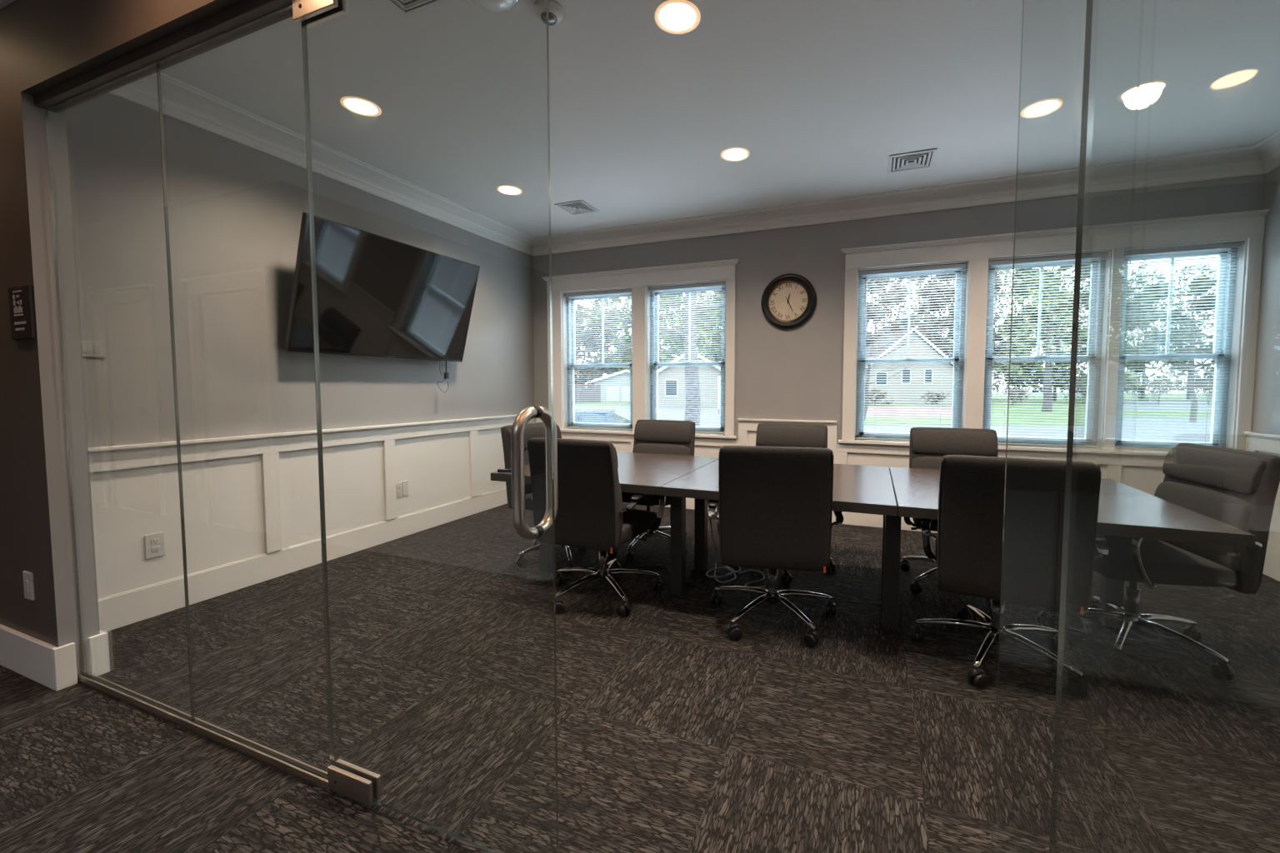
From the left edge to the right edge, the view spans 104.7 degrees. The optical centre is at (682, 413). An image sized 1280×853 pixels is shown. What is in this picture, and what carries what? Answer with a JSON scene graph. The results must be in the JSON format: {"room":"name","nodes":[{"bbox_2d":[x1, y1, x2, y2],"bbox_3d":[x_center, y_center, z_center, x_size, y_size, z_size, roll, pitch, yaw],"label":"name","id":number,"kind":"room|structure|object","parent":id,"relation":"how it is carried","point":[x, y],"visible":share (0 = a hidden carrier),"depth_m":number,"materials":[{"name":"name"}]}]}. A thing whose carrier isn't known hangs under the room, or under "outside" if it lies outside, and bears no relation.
{"room":"office","nodes":[
{"label":"office","id":0,"kind":"room"},
{"bbox_2d":[0,0,244,682],"bbox_3d":[-1.797,-0.282,1.724,13.800,2.870,0.117,1,3,21],"label":"wall","id":1,"kind":"structure","parent":0,"point":[45,45],"depth_m":2.00,"materials":[{"name":"paint"}]},
{"bbox_2d":[8,285,36,339],"bbox_3d":[-2.658,-0.403,1.978,0.184,0.210,0.014,1,3,21],"label":"wall sign","id":2,"kind":"object","parent":1,"relation":"attached to","point":[21,300],"visible":1,"depth_m":1.97,"materials":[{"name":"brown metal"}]},
{"bbox_2d":[22,570,34,600],"bbox_3d":[-2.772,0.732,2.084,0.072,0.116,0.010,1,3,21],"label":"wall outlet","id":3,"kind":"object","parent":1,"relation":"attached to","point":[28,584],"visible":1,"depth_m":2.08,"materials":[{"name":"white plastic"}]},
{"bbox_2d":[0,624,77,691],"bbox_3d":[-5.402,0.985,3.126,6.118,0.176,0.058,1,3,21],"label":"baseboard","id":4,"kind":"structure","parent":1,"relation":"attached to","point":[54,667],"depth_m":2.06,"materials":[{"name":"white paint"}]},
{"bbox_2d":[87,630,109,675],"bbox_3d":[-2.753,1.039,2.214,0.518,0.176,0.055,1,3,21],"label":"baseboard","id":5,"kind":"object","parent":1,"relation":"attached to","point":[98,649],"visible":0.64,"depth_m":2.12,"materials":[{"name":"white paint"}]},
{"bbox_2d":[33,0,292,113],"bbox_3d":[-0.044,-1.172,1.004,5.348,0.036,0.060,1,3,21],"label":"trim","id":6,"kind":"structure","parent":1,"relation":"attached to","point":[242,13],"depth_m":1.62,"materials":[{"name":"paint"}]},
{"bbox_2d":[292,0,558,852],"bbox_3d":[-0.705,-0.003,1.320,0.848,2.330,0.156,1,3,21],"label":"door","id":7,"kind":"structure","parent":1,"relation":"in","point":[361,785],"depth_m":1.35,"materials":[{"name":"clear glass"}]},
{"bbox_2d":[1049,0,1093,852],"bbox_3d":[0.477,0.054,0.367,0.156,2.323,0.900,1,3,19],"label":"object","id":8,"kind":"structure","parent":1,"relation":"in","point":[1089,2],"depth_m":0.79,"materials":[{"name":"clear glass"}]},
{"bbox_2d":[66,92,534,447],"bbox_3d":[-2.386,-0.407,4.034,0.120,2.870,3.780,1,3,21],"label":"wall","id":9,"kind":"structure","parent":0,"point":[235,209],"depth_m":2.95,"materials":[{"name":"grey paint"}]},
{"bbox_2d":[81,340,105,357],"bbox_3d":[-2.931,-0.317,2.435,0.010,0.080,0.104,1,3,21],"label":"light switch","id":10,"kind":"object","parent":9,"relation":"attached to","point":[90,348],"visible":0.86,"depth_m":2.44,"materials":[{"name":"grey plastic"}]},
{"bbox_2d":[97,487,507,631],"bbox_3d":[-2.350,0.943,4.016,0.018,0.176,3.600,1,3,21],"label":"baseboard","id":11,"kind":"structure","parent":9,"relation":"attached to","point":[122,609],"depth_m":3.16,"materials":[{"name":"white paint"}]},
{"bbox_2d":[88,414,536,599],"bbox_3d":[-2.333,0.473,3.985,0.052,0.765,3.639,1,3,21],"label":"wainscot","id":12,"kind":"structure","parent":9,"relation":"attached to","point":[245,497],"depth_m":3.13,"materials":[{"name":"white paint"}]},
{"bbox_2d":[144,531,164,559],"bbox_3d":[-2.859,0.717,2.666,0.011,0.130,0.076,1,3,21],"label":"wall outlet","id":13,"kind":"object","parent":12,"relation":"attached to","point":[154,543],"visible":1,"depth_m":2.66,"materials":[{"name":"white plastic"}]},
{"bbox_2d":[108,72,534,255],"bbox_3d":[-2.283,-1.760,3.847,0.150,0.148,3.640,1,3,21],"label":"trim","id":14,"kind":"structure","parent":9,"relation":"attached to","point":[185,102],"depth_m":3.23,"materials":[{"name":"white paint"}]},
{"bbox_2d":[284,212,479,392],"bbox_3d":[-2.223,-0.720,3.804,0.334,1.134,1.450,1,3,21],"label":"television","id":15,"kind":"object","parent":9,"relation":"attached to","point":[378,296],"visible":1,"depth_m":3.61,"materials":[{"name":"black plastic"}]},
{"bbox_2d":[0,502,1279,852],"bbox_3d":[-1.398,1.146,2.848,13.800,0.100,5.435,1,3,21],"label":"floor","id":16,"kind":"structure","parent":0,"point":[676,734],"depth_m":1.83,"materials":[{"name":"carpet"}]},
{"bbox_2d":[78,672,329,790],"bbox_3d":[-1.817,1.135,1.808,1.559,0.029,0.026,1,3,21],"label":"channel","id":17,"kind":"object","parent":16,"relation":"on","point":[284,767],"visible":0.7,"depth_m":1.74,"materials":[{"name":"metal"}]},
{"bbox_2d":[45,62,192,722],"bbox_3d":[-2.162,-0.039,1.878,0.806,2.323,0.008,1,3,21],"label":"glass panel","id":18,"kind":"object","parent":17,"relation":"on","point":[155,63],"visible":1,"depth_m":1.99,"materials":[{"name":"glass"}]},
{"bbox_2d":[156,4,331,779],"bbox_3d":[-1.435,-0.022,1.600,0.742,2.323,0.008,1,3,21],"label":"glass panel","id":19,"kind":"object","parent":17,"relation":"on","point":[158,62],"visible":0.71,"depth_m":1.64,"materials":[{"name":"glass"}]},
{"bbox_2d":[500,422,617,574],"bbox_3d":[-0.871,0.570,3.595,0.692,0.971,0.700,2,4,29],"label":"office chair","id":20,"kind":"object","parent":16,"relation":"on","point":[537,429],"visible":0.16,"depth_m":3.49,"materials":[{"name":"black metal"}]},
{"bbox_2d":[524,450,531,494],"bbox_3d":[-1.066,0.438,3.687,0.070,0.341,0.504,2,4,29],"label":"cushion","id":21,"kind":"object","parent":20,"relation":"on","point":[527,487],"depth_m":3.55,"materials":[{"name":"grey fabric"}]},
{"bbox_2d":[506,425,561,449],"bbox_3d":[-1.107,0.175,3.696,0.066,0.166,0.504,2,4,29],"label":"cushion","id":22,"kind":"object","parent":20,"relation":"on","point":[531,431],"depth_m":3.65,"materials":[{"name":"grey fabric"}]},
{"bbox_2d":[526,437,664,617],"bbox_3d":[-0.486,0.605,2.947,0.694,0.971,0.718,1,3,22],"label":"office chair","id":23,"kind":"object","parent":16,"relation":"on","point":[591,515],"visible":0.86,"depth_m":2.64,"materials":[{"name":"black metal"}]},
{"bbox_2d":[621,420,695,562],"bbox_3d":[-0.266,0.560,3.799,0.692,0.971,0.735,1,3,21],"label":"office chair","id":24,"kind":"object","parent":16,"relation":"on","point":[653,437],"visible":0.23,"depth_m":4.00,"materials":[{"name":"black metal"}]},
{"bbox_2d":[632,443,689,455],"bbox_3d":[-0.180,0.421,4.026,0.504,0.341,0.070,1,3,21],"label":"cushion","id":25,"kind":"object","parent":24,"relation":"on","point":[683,449],"depth_m":4.01,"materials":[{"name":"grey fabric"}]},
{"bbox_2d":[634,421,692,443],"bbox_3d":[-0.163,0.158,4.056,0.504,0.166,0.066,1,3,21],"label":"cushion","id":26,"kind":"object","parent":24,"relation":"on","point":[644,432],"depth_m":4.03,"materials":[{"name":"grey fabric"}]},
{"bbox_2d":[705,500,740,583],"bbox_3d":[0.262,0.773,3.289,0.243,0.600,0.354,1,3,21],"label":"power cord","id":27,"kind":"object","parent":16,"relation":"on","point":[730,569],"visible":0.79,"depth_m":3.30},
{"bbox_2d":[707,445,843,647],"bbox_3d":[0.486,0.623,2.658,0.692,0.971,0.735,1,3,10],"label":"office chair","id":28,"kind":"object","parent":16,"relation":"on","point":[773,506],"visible":0.94,"depth_m":2.33,"materials":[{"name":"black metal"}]},
{"bbox_2d":[755,423,835,584],"bbox_3d":[0.713,0.582,3.429,0.694,0.971,0.725,1,3,21],"label":"office chair","id":29,"kind":"object","parent":16,"relation":"on","point":[767,434],"visible":0.18,"depth_m":3.65,"materials":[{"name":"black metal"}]},
{"bbox_2d":[756,425,825,448],"bbox_3d":[0.808,0.180,3.684,0.504,0.166,0.066,1,3,21],"label":"cushion","id":30,"kind":"object","parent":29,"relation":"on","point":[767,436],"depth_m":3.66,"materials":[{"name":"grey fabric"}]},
{"bbox_2d":[490,451,1255,629],"bbox_3d":[0.656,0.735,2.978,3.505,0.715,1.170,1,3,21],"label":"conference table","id":31,"kind":"object","parent":16,"relation":"on","point":[894,493],"visible":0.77,"depth_m":2.56,"materials":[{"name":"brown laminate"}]},
{"bbox_2d":[900,427,998,608],"bbox_3d":[1.737,0.602,3.086,0.695,0.971,0.695,1,3,21],"label":"office chair","id":32,"kind":"object","parent":16,"relation":"on","point":[927,446],"visible":0.24,"depth_m":3.31,"materials":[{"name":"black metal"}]},
{"bbox_2d":[911,456,942,469],"bbox_3d":[1.810,0.465,3.295,0.504,0.341,0.070,1,3,21],"label":"cushion","id":33,"kind":"object","parent":32,"relation":"on","point":[923,462],"depth_m":3.34,"materials":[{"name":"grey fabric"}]},
{"bbox_2d":[911,430,996,456],"bbox_3d":[1.827,0.201,3.325,0.504,0.166,0.066,1,3,21],"label":"cushion","id":34,"kind":"object","parent":32,"relation":"on","point":[924,442],"depth_m":3.31,"materials":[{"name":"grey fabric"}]},
{"bbox_2d":[910,455,1109,698],"bbox_3d":[1.449,0.646,2.269,0.695,0.971,0.716,2,3,26],"label":"office chair","id":35,"kind":"object","parent":16,"relation":"on","point":[967,558],"visible":0.83,"depth_m":1.98,"materials":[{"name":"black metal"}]},
{"bbox_2d":[1035,442,1279,681],"bbox_3d":[2.189,0.641,2.391,0.716,0.971,0.697,1,3,12],"label":"office chair","id":36,"kind":"object","parent":16,"relation":"on","point":[1233,487],"visible":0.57,"depth_m":2.18,"materials":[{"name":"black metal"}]},
{"bbox_2d":[1154,481,1250,571],"bbox_3d":[2.421,0.518,2.322,0.070,0.341,0.504,1,3,12],"label":"cushion","id":37,"kind":"object","parent":36,"relation":"on","point":[1231,507],"depth_m":2.20,"materials":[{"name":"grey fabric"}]},
{"bbox_2d":[1162,446,1267,494],"bbox_3d":[2.468,0.258,2.298,0.066,0.166,0.504,1,3,12],"label":"cushion","id":38,"kind":"object","parent":36,"relation":"on","point":[1217,470],"depth_m":2.24,"materials":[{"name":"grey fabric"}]},
{"bbox_2d":[160,0,1279,237],"bbox_3d":[-2.213,-1.732,0.553,13.800,0.150,10.015,1,3,21],"label":"ceiling","id":39,"kind":"structure","parent":0,"point":[820,95],"depth_m":2.70,"materials":[{"name":"paint"}]},
{"bbox_2d":[340,96,381,116],"bbox_3d":[-1.865,-1.776,2.854,0.200,0.007,0.200,1,3,21],"label":"recessed light","id":40,"kind":"object","parent":39,"relation":"in","point":[357,105],"visible":1,"depth_m":2.85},
{"bbox_2d":[384,0,452,17],"bbox_3d":[-1.123,-1.726,1.955,0.310,0.008,0.310,1,3,21],"label":"ceiling vent","id":41,"kind":"object","parent":39,"relation":"in","point":[406,7],"visible":1,"depth_m":2.09,"materials":[{"name":"white metal"}]},
{"bbox_2d":[472,0,519,11],"bbox_3d":[-0.774,-1.698,1.988,0.226,0.065,0.226,1,3,21],"label":"ceiling light","id":42,"kind":"object","parent":39,"relation":"attached to","point":[491,5],"visible":1,"depth_m":2.02,"materials":[{"name":"silver metal"}]},
{"bbox_2d":[534,0,563,25],"bbox_3d":[-0.575,-1.712,2.115,0.124,0.050,0.124,1,3,21],"label":"smoke detector","id":43,"kind":"object","parent":39,"relation":"attached to","point":[555,10],"visible":0.93,"depth_m":2.09,"materials":[{"name":"white plastic"}]},
{"bbox_2d":[540,11,557,25],"bbox_3d":[-0.575,-1.694,2.116,0.070,0.014,0.070,1,3,21],"label":"grille","id":44,"kind":"object","parent":43,"relation":"attached to","point":[552,16],"depth_m":2.10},
{"bbox_2d":[554,200,599,215],"bbox_3d":[-0.957,-1.861,4.464,0.290,0.008,0.290,1,3,21],"label":"ceiling vent","id":45,"kind":"object","parent":39,"relation":"in","point":[580,207],"visible":1,"depth_m":4.45,"materials":[{"name":"white metal"}]},
{"bbox_2d":[655,0,699,34],"bbox_3d":[-0.022,-1.735,2.159,0.200,0.007,0.200,1,3,21],"label":"recessed light","id":46,"kind":"object","parent":39,"relation":"in","point":[675,17],"visible":1,"depth_m":2.15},
{"bbox_2d":[720,147,749,161],"bbox_3d":[0.366,-1.803,3.432,0.200,0.007,0.200,1,3,21],"label":"recessed light","id":47,"kind":"object","parent":39,"relation":"in","point":[732,154],"visible":1,"depth_m":3.43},
{"bbox_2d":[888,148,937,174],"bbox_3d":[1.641,-1.805,3.532,0.300,0.008,0.300,1,3,21],"label":"ceiling vent","id":48,"kind":"object","parent":39,"relation":"in","point":[922,159],"visible":1,"depth_m":3.52,"materials":[{"name":"white metal"}]},
{"bbox_2d":[1020,98,1063,118],"bbox_3d":[2.084,-1.769,2.859,0.200,0.007,0.200,1,3,21],"label":"recessed light","id":49,"kind":"object","parent":39,"relation":"in","point":[1045,107],"visible":1,"depth_m":2.85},
{"bbox_2d":[532,173,1265,444],"bbox_3d":[1.179,-0.431,4.614,6.120,2.870,0.140,1,3,21],"label":"wall","id":50,"kind":"structure","parent":0,"point":[797,373],"depth_m":4.51,"materials":[{"name":"grey paint"}]},
{"bbox_2d":[566,292,632,430],"bbox_3d":[-0.893,-0.573,5.446,0.863,1.508,0.080,1,3,21],"label":"window","id":51,"kind":"structure","parent":50,"relation":"in","point":[571,421],"depth_m":5.53,"materials":[{"name":"white plastic"}]},
{"bbox_2d":[541,259,739,439],"bbox_3d":[-0.485,-0.631,5.214,2.235,1.728,0.214,1,3,21],"label":"window","id":52,"kind":"structure","parent":50,"relation":"in","point":[653,401],"depth_m":5.13,"materials":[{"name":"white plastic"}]},
{"bbox_2d":[565,289,632,430],"bbox_3d":[-0.918,-0.571,5.381,0.847,1.498,0.051,1,3,21],"label":"window blind","id":53,"kind":"object","parent":52,"relation":"attached to","point":[624,291],"visible":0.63,"depth_m":5.38,"materials":[{"name":"plastic"}]},
{"bbox_2d":[649,281,725,434],"bbox_3d":[0.039,-0.549,5.014,0.829,1.498,0.051,1,3,21],"label":"window blind","id":54,"kind":"object","parent":52,"relation":"attached to","point":[722,283],"visible":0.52,"depth_m":5.00,"materials":[{"name":"plastic"}]},
{"bbox_2d":[623,498,937,533],"bbox_3d":[1.148,0.918,4.613,6.120,0.176,0.018,1,3,21],"label":"baseboard","id":55,"kind":"structure","parent":50,"relation":"attached to","point":[849,518],"depth_m":4.42,"materials":[{"name":"white paint"}]},
{"bbox_2d":[760,273,816,329],"bbox_3d":[0.978,-1.036,4.560,0.512,0.512,0.044,1,3,21],"label":"wall clock","id":56,"kind":"object","parent":50,"relation":"attached to","point":[788,301],"visible":1,"depth_m":4.55,"materials":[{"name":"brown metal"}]},
{"bbox_2d":[769,281,807,320],"bbox_3d":[0.979,-1.036,4.564,0.364,0.364,0.001,1,3,21],"label":"clock face","id":57,"kind":"object","parent":56,"relation":"on","point":[780,302],"depth_m":4.56,"materials":[{"name":"paper"}]},
{"bbox_2d":[536,418,1164,495],"bbox_3d":[1.144,0.448,4.575,6.120,0.765,0.045,1,3,21],"label":"wainscot","id":58,"kind":"structure","parent":50,"relation":"attached to","point":[1144,474],"depth_m":4.35,"materials":[{"name":"white paint"}]},
{"bbox_2d":[532,145,1264,256],"bbox_3d":[1.129,-1.783,4.405,6.120,0.148,0.150,1,3,21],"label":"trim","id":59,"kind":"structure","parent":50,"relation":"attached to","point":[1242,161],"depth_m":4.04,"materials":[{"name":"white paint"}]},
{"bbox_2d":[855,267,966,440],"bbox_3d":[1.992,-0.508,4.340,0.852,1.508,0.080,1,3,21],"label":"window","id":60,"kind":"structure","parent":50,"relation":"in","point":[957,410],"depth_m":4.33,"materials":[{"name":"white plastic"}]},
{"bbox_2d":[982,257,1105,448],"bbox_3d":[2.894,-0.488,3.994,0.797,1.508,0.080,1,3,21],"label":"window","id":61,"kind":"structure","parent":50,"relation":"in","point":[987,377],"depth_m":3.90,"materials":[{"name":"white plastic"}]},
{"bbox_2d":[838,209,1269,457],"bbox_3d":[2.728,-0.558,3.982,2.776,1.728,0.214,1,3,21],"label":"window","id":62,"kind":"structure","parent":50,"relation":"in","point":[1222,401],"depth_m":3.73,"materials":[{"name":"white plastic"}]},
{"bbox_2d":[855,263,966,440],"bbox_3d":[1.966,-0.506,4.275,0.836,1.498,0.051,1,3,21],"label":"window blind","id":63,"kind":"object","parent":62,"relation":"attached to","point":[959,265],"visible":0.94,"depth_m":4.27,"materials":[{"name":"plastic"}]},
{"bbox_2d":[982,252,1107,448],"bbox_3d":[2.869,-0.485,3.929,0.781,1.498,0.051,1,3,21],"label":"window blind","id":64,"kind":"object","parent":62,"relation":"attached to","point":[1100,255],"visible":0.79,"depth_m":3.93,"materials":[{"name":"plastic"}]},
{"bbox_2d":[1114,241,1240,450],"bbox_3d":[3.635,-0.468,3.644,0.660,1.498,0.036,1,3,21],"label":"window blind","id":65,"kind":"object","parent":62,"relation":"attached to","point":[1229,245],"visible":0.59,"depth_m":3.63,"materials":[{"name":"plastic"}]},
{"bbox_2d":[1250,165,1279,434],"bbox_3d":[3.418,-0.272,1.746,0.120,2.870,3.897,1,3,21],"label":"wall","id":66,"kind":"structure","parent":0,"point":[1266,402],"depth_m":3.33,"materials":[{"name":"grey paint"}]},
{"bbox_2d":[1243,431,1279,553],"bbox_3d":[3.335,0.601,1.812,0.045,0.765,3.639,1,3,21],"label":"wainscot","id":67,"kind":"structure","parent":66,"relation":"attached to","point":[1266,443],"depth_m":3.25,"materials":[{"name":"white paint"}]},
{"bbox_2d":[1253,129,1279,173],"bbox_3d":[3.290,-1.634,1.710,0.150,0.148,3.640,1,3,21],"label":"trim","id":68,"kind":"structure","parent":66,"relation":"attached to","point":[1268,148],"depth_m":3.26,"materials":[{"name":"white paint"}]},
{"bbox_2d":[1262,548,1279,581],"bbox_3d":[3.347,1.072,1.832,0.018,0.176,3.600,1,3,21],"label":"baseboard","id":69,"kind":"structure","parent":66,"relation":"attached to","point":[1272,563],"depth_m":3.23,"materials":[{"name":"white paint"}]},
{"bbox_3d":[1.499,1.210,0.537,2.031,0.029,0.026,1,3,21],"label":"channel","id":70,"kind":"object","parent":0,"visible":0},
{"bbox_2d":[990,0,1024,852],"bbox_3d":[1.499,0.044,0.475,2.027,2.323,0.008,1,3,21],"label":"glass panel","id":71,"kind":"object","parent":70,"relation":"on","point":[1022,0],"visible":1,"depth_m":0.84,"materials":[{"name":"glass"}]},
{"label":"outside","id":72,"kind":"structure","parent":0,"visible":0},
{"bbox_2d":[574,390,1212,443],"bbox_3d":[47.477,-4.354,123.578,320.000,0.200,255.125,1,3,21],"label":"ground","id":73,"kind":"structure","parent":72,"point":[667,412],"depth_m":26.88,"materials":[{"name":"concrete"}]},
{"bbox_2d":[574,395,629,404],"bbox_3d":[-21.697,-3.298,99.807,87.639,0.070,85.462,1,3,21],"label":"lawn","id":74,"kind":"structure","parent":73,"relation":"on","point":[584,402],"depth_m":59.63,"materials":[{"name":"green plant"}]},
{"bbox_2d":[574,385,600,403],"bbox_3d":[-12.872,-2.443,62.020,5.080,2.360,0.160,0,3,0],"label":"fence","id":75,"kind":"object","parent":74,"relation":"on","point":[577,397],"visible":0.45,"depth_m":61.94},
{"bbox_2d":[574,303,611,392],"bbox_3d":[-19.516,-11.499,90.924,14.611,17.334,13.663,1,3,21],"label":"tree","id":76,"kind":"object","parent":74,"relation":"on","point":[598,372],"visible":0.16,"depth_m":88.81,"materials":[{"name":"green plant"}]},
{"bbox_2d":[575,297,631,384],"bbox_3d":[-13.816,-12.652,94.302,14.085,19.283,13.496,1,3,21],"label":"tree","id":77,"kind":"object","parent":74,"relation":"on","point":[592,317],"visible":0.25,"depth_m":92.16,"materials":[{"name":"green plant"}]},
{"bbox_2d":[590,369,629,402],"bbox_3d":[-7.483,-3.812,68.871,9.400,4.380,6.850,0,3,0],"label":"garage","id":78,"kind":"structure","parent":74,"relation":"on","point":[613,393],"depth_m":65.89,"materials":[{"name":"white"}]},
{"bbox_2d":[597,299,679,371],"bbox_3d":[-7.707,-12.233,86.190,14.631,19.352,16.639,1,3,21],"label":"tree","id":79,"kind":"object","parent":74,"relation":"on","point":[665,320],"visible":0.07,"depth_m":85.81,"materials":[{"name":"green plant"}]},
{"bbox_2d":[626,291,720,370],"bbox_3d":[-2.411,-13.344,79.112,16.124,22.349,15.245,1,3,21],"label":"tree","id":80,"kind":"object","parent":74,"relation":"on","point":[681,319],"visible":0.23,"depth_m":77.24,"materials":[{"name":"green plant"}]},
{"bbox_2d":[657,353,720,407],"bbox_3d":[0.858,-3.738,53.852,8.400,5.880,8.850,0,3,0],"label":"house","id":81,"kind":"structure","parent":74,"relation":"on","point":[667,393],"depth_m":49.91,"materials":[{"name":"beige"}]},
{"bbox_2d":[675,290,722,367],"bbox_3d":[5.809,-14.060,84.085,13.518,23.282,17.819,1,3,21],"label":"tree","id":82,"kind":"object","parent":74,"relation":"on","point":[718,314],"visible":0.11,"depth_m":79.26,"materials":[{"name":"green plant"}]},
{"bbox_2d":[575,410,629,424],"bbox_3d":[-2.305,0.659,13.255,4.394,1.450,1.760,0,3,0],"label":"car","id":83,"kind":"object","parent":73,"relation":"on","point":[597,413],"visible":0.11,"depth_m":12.57,"materials":[{"name":"blue paint"}]},
{"bbox_2d":[574,290,722,369],"bbox_3d":[-3.929,-4.806,20.424,17.112,11.657,12.431,-2,4,-37],"label":"tree","id":84,"kind":"object","parent":73,"relation":"on","point":[667,313],"visible":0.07,"depth_m":20.47,"materials":[{"name":"green plant"}]},
{"bbox_2d":[575,291,722,426],"bbox_3d":[0.590,-5.339,17.473,8.638,13.021,9.254,1,3,21],"label":"tree","id":85,"kind":"object","parent":73,"relation":"on","point":[689,410],"visible":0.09,"depth_m":17.23,"materials":[{"name":"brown plant"}]},
{"bbox_2d":[864,417,951,425],"bbox_3d":[12.370,0.497,30.569,16.868,0.070,7.000,0,3,0],"label":"lawn","id":86,"kind":"structure","parent":73,"relation":"on","point":[868,421],"depth_m":30.04,"materials":[{"name":"green plant"}]},
{"bbox_2d":[864,280,954,420],"bbox_3d":[12.031,-3.604,29.073,8.007,8.371,7.715,0,3,-8],"label":"tree","id":87,"kind":"object","parent":86,"relation":"on","point":[866,402],"visible":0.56,"depth_m":29.68,"materials":[{"name":"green plant"}]},
{"bbox_2d":[865,405,952,417],"bbox_3d":[19.001,-0.215,44.049,28.085,0.070,20.000,0,3,0],"label":"road","id":88,"kind":"structure","parent":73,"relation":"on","point":[896,411],"depth_m":41.25,"materials":[{"name":"asphalt"}]},
{"bbox_2d":[868,404,952,405],"bbox_3d":[35.832,-2.924,95.001,56.569,0.070,96.637,1,3,21],"label":"lawn","id":89,"kind":"structure","parent":73,"relation":"on","point":[870,404],"depth_m":56.27,"materials":[{"name":"green plant"}]},
{"bbox_2d":[865,276,929,348],"bbox_3d":[32.373,-13.744,79.219,13.526,23.273,13.199,1,3,21],"label":"tree","id":90,"kind":"object","parent":89,"relation":"on","point":[885,332],"visible":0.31,"depth_m":77.92,"materials":[{"name":"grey plant"}]},
{"bbox_2d":[865,328,953,404],"bbox_3d":[27.778,-5.946,64.244,11.600,9.280,9.850,0,3,0],"label":"house","id":91,"kind":"structure","parent":89,"relation":"on","point":[923,370],"depth_m":59.83,"materials":[{"name":"beige"}]},
{"bbox_2d":[885,275,955,355],"bbox_3d":[41.405,-15.576,85.020,14.333,26.346,13.332,1,3,21],"label":"tree","id":92,"kind":"object","parent":89,"relation":"on","point":[928,289],"visible":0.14,"depth_m":84.44,"materials":[{"name":"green plant"}]},
{"bbox_2d":[918,390,952,404],"bbox_3d":[28.499,-1.731,55.997,3.120,1.779,2.943,0,3,4],"label":"bush","id":93,"kind":"object","parent":89,"relation":"on","point":[928,396],"visible":0.95,"depth_m":55.68,"materials":[{"name":"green plant"}]},
{"bbox_2d":[915,273,998,356],"bbox_3d":[43.024,-14.948,82.067,16.623,25.413,13.038,1,3,21],"label":"tree","id":94,"kind":"object","parent":89,"relation":"on","point":[939,335],"visible":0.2,"depth_m":81.08,"materials":[{"name":"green plant"}]},
{"bbox_2d":[990,395,1086,425],"bbox_3d":[66.218,-1.975,78.496,55.866,0.070,131.773,1,3,21],"label":"lawn","id":95,"kind":"structure","parent":73,"relation":"on","point":[995,413],"depth_m":40.15,"materials":[{"name":"green plant"}]},
{"bbox_2d":[946,270,1033,392],"bbox_3d":[49.844,-13.439,83.394,16.928,22.292,14.586,1,3,21],"label":"tree","id":96,"kind":"object","parent":95,"relation":"on","point":[999,287],"visible":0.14,"depth_m":81.40,"materials":[{"name":"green plant"}]},
{"bbox_2d":[991,385,1034,404],"bbox_3d":[38.935,-2.108,57.876,4.358,2.434,4.076,1,3,21],"label":"bush","id":97,"kind":"object","parent":95,"relation":"on","point":[1012,398],"visible":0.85,"depth_m":57.57,"materials":[{"name":"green plant"}]},
{"bbox_2d":[991,267,1082,398],"bbox_3d":[52.110,-13.521,74.847,14.139,23.383,14.824,1,3,21],"label":"tree","id":98,"kind":"object","parent":95,"relation":"on","point":[1018,369],"visible":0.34,"depth_m":72.75,"materials":[{"name":"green plant"}]},
{"bbox_2d":[1002,284,1126,411],"bbox_3d":[31.244,-5.590,41.707,9.033,11.049,9.307,-1,3,-16],"label":"tree","id":99,"kind":"object","parent":95,"relation":"on","point":[1046,405],"visible":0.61,"depth_m":41.62,"materials":[{"name":"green plant"}]},
{"bbox_2d":[1005,264,1146,400],"bbox_3d":[54.867,-14.227,70.516,14.626,25.263,14.585,1,3,21],"label":"tree","id":100,"kind":"object","parent":95,"relation":"on","point":[1055,373],"visible":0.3,"depth_m":69.54,"materials":[{"name":"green plant"}]},
{"bbox_2d":[1030,260,1174,393],"bbox_3d":[59.217,-13.169,69.687,15.691,23.257,14.994,1,3,21],"label":"tree","id":101,"kind":"object","parent":95,"relation":"on","point":[1146,348],"visible":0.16,"depth_m":66.68,"materials":[{"name":"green plant"}]},
{"bbox_2d":[1124,373,1195,404],"bbox_3d":[59.957,-3.093,62.149,7.030,3.977,7.331,1,3,21],"label":"bush","id":102,"kind":"object","parent":73,"relation":"on","point":[1155,381],"visible":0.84,"depth_m":61.83,"materials":[{"name":"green plant"}]},
{"bbox_2d":[1122,411,1211,418],"bbox_3d":[49.084,0.141,38.555,37.541,0.070,9.000,0,3,0],"label":"lawn","id":103,"kind":"structure","parent":73,"relation":"on","point":[1159,414],"depth_m":37.03,"materials":[{"name":"green plant"}]},
{"bbox_2d":[1123,395,1212,400],"bbox_3d":[145.241,-3.457,108.948,119.103,0.070,112.130,1,3,21],"label":"lawn","id":104,"kind":"structure","parent":73,"relation":"on","point":[1163,397],"depth_m":99.78,"materials":[{"name":"green plant"}]},
{"bbox_2d":[1123,268,1204,399],"bbox_3d":[76.620,-12.913,81.806,13.744,21.519,14.755,1,3,21],"label":"tree","id":105,"kind":"object","parent":104,"relation":"on","point":[1157,339],"visible":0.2,"depth_m":79.97,"materials":[{"name":"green plant"}]},
{"bbox_2d":[1140,263,1217,399],"bbox_3d":[89.584,-13.954,84.741,16.489,23.330,13.496,1,3,21],"label":"tree","id":106,"kind":"object","parent":104,"relation":"on","point":[1187,366],"visible":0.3,"depth_m":83.90,"materials":[{"name":"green plant"}]},
{"bbox_2d":[1125,269,1215,422],"bbox_3d":[32.121,-4.189,29.151,12.910,9.574,10.012,1,3,21],"label":"tree","id":107,"kind":"object","parent":73,"relation":"on","point":[1192,397],"visible":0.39,"depth_m":29.87,"materials":[{"name":"green plant"}]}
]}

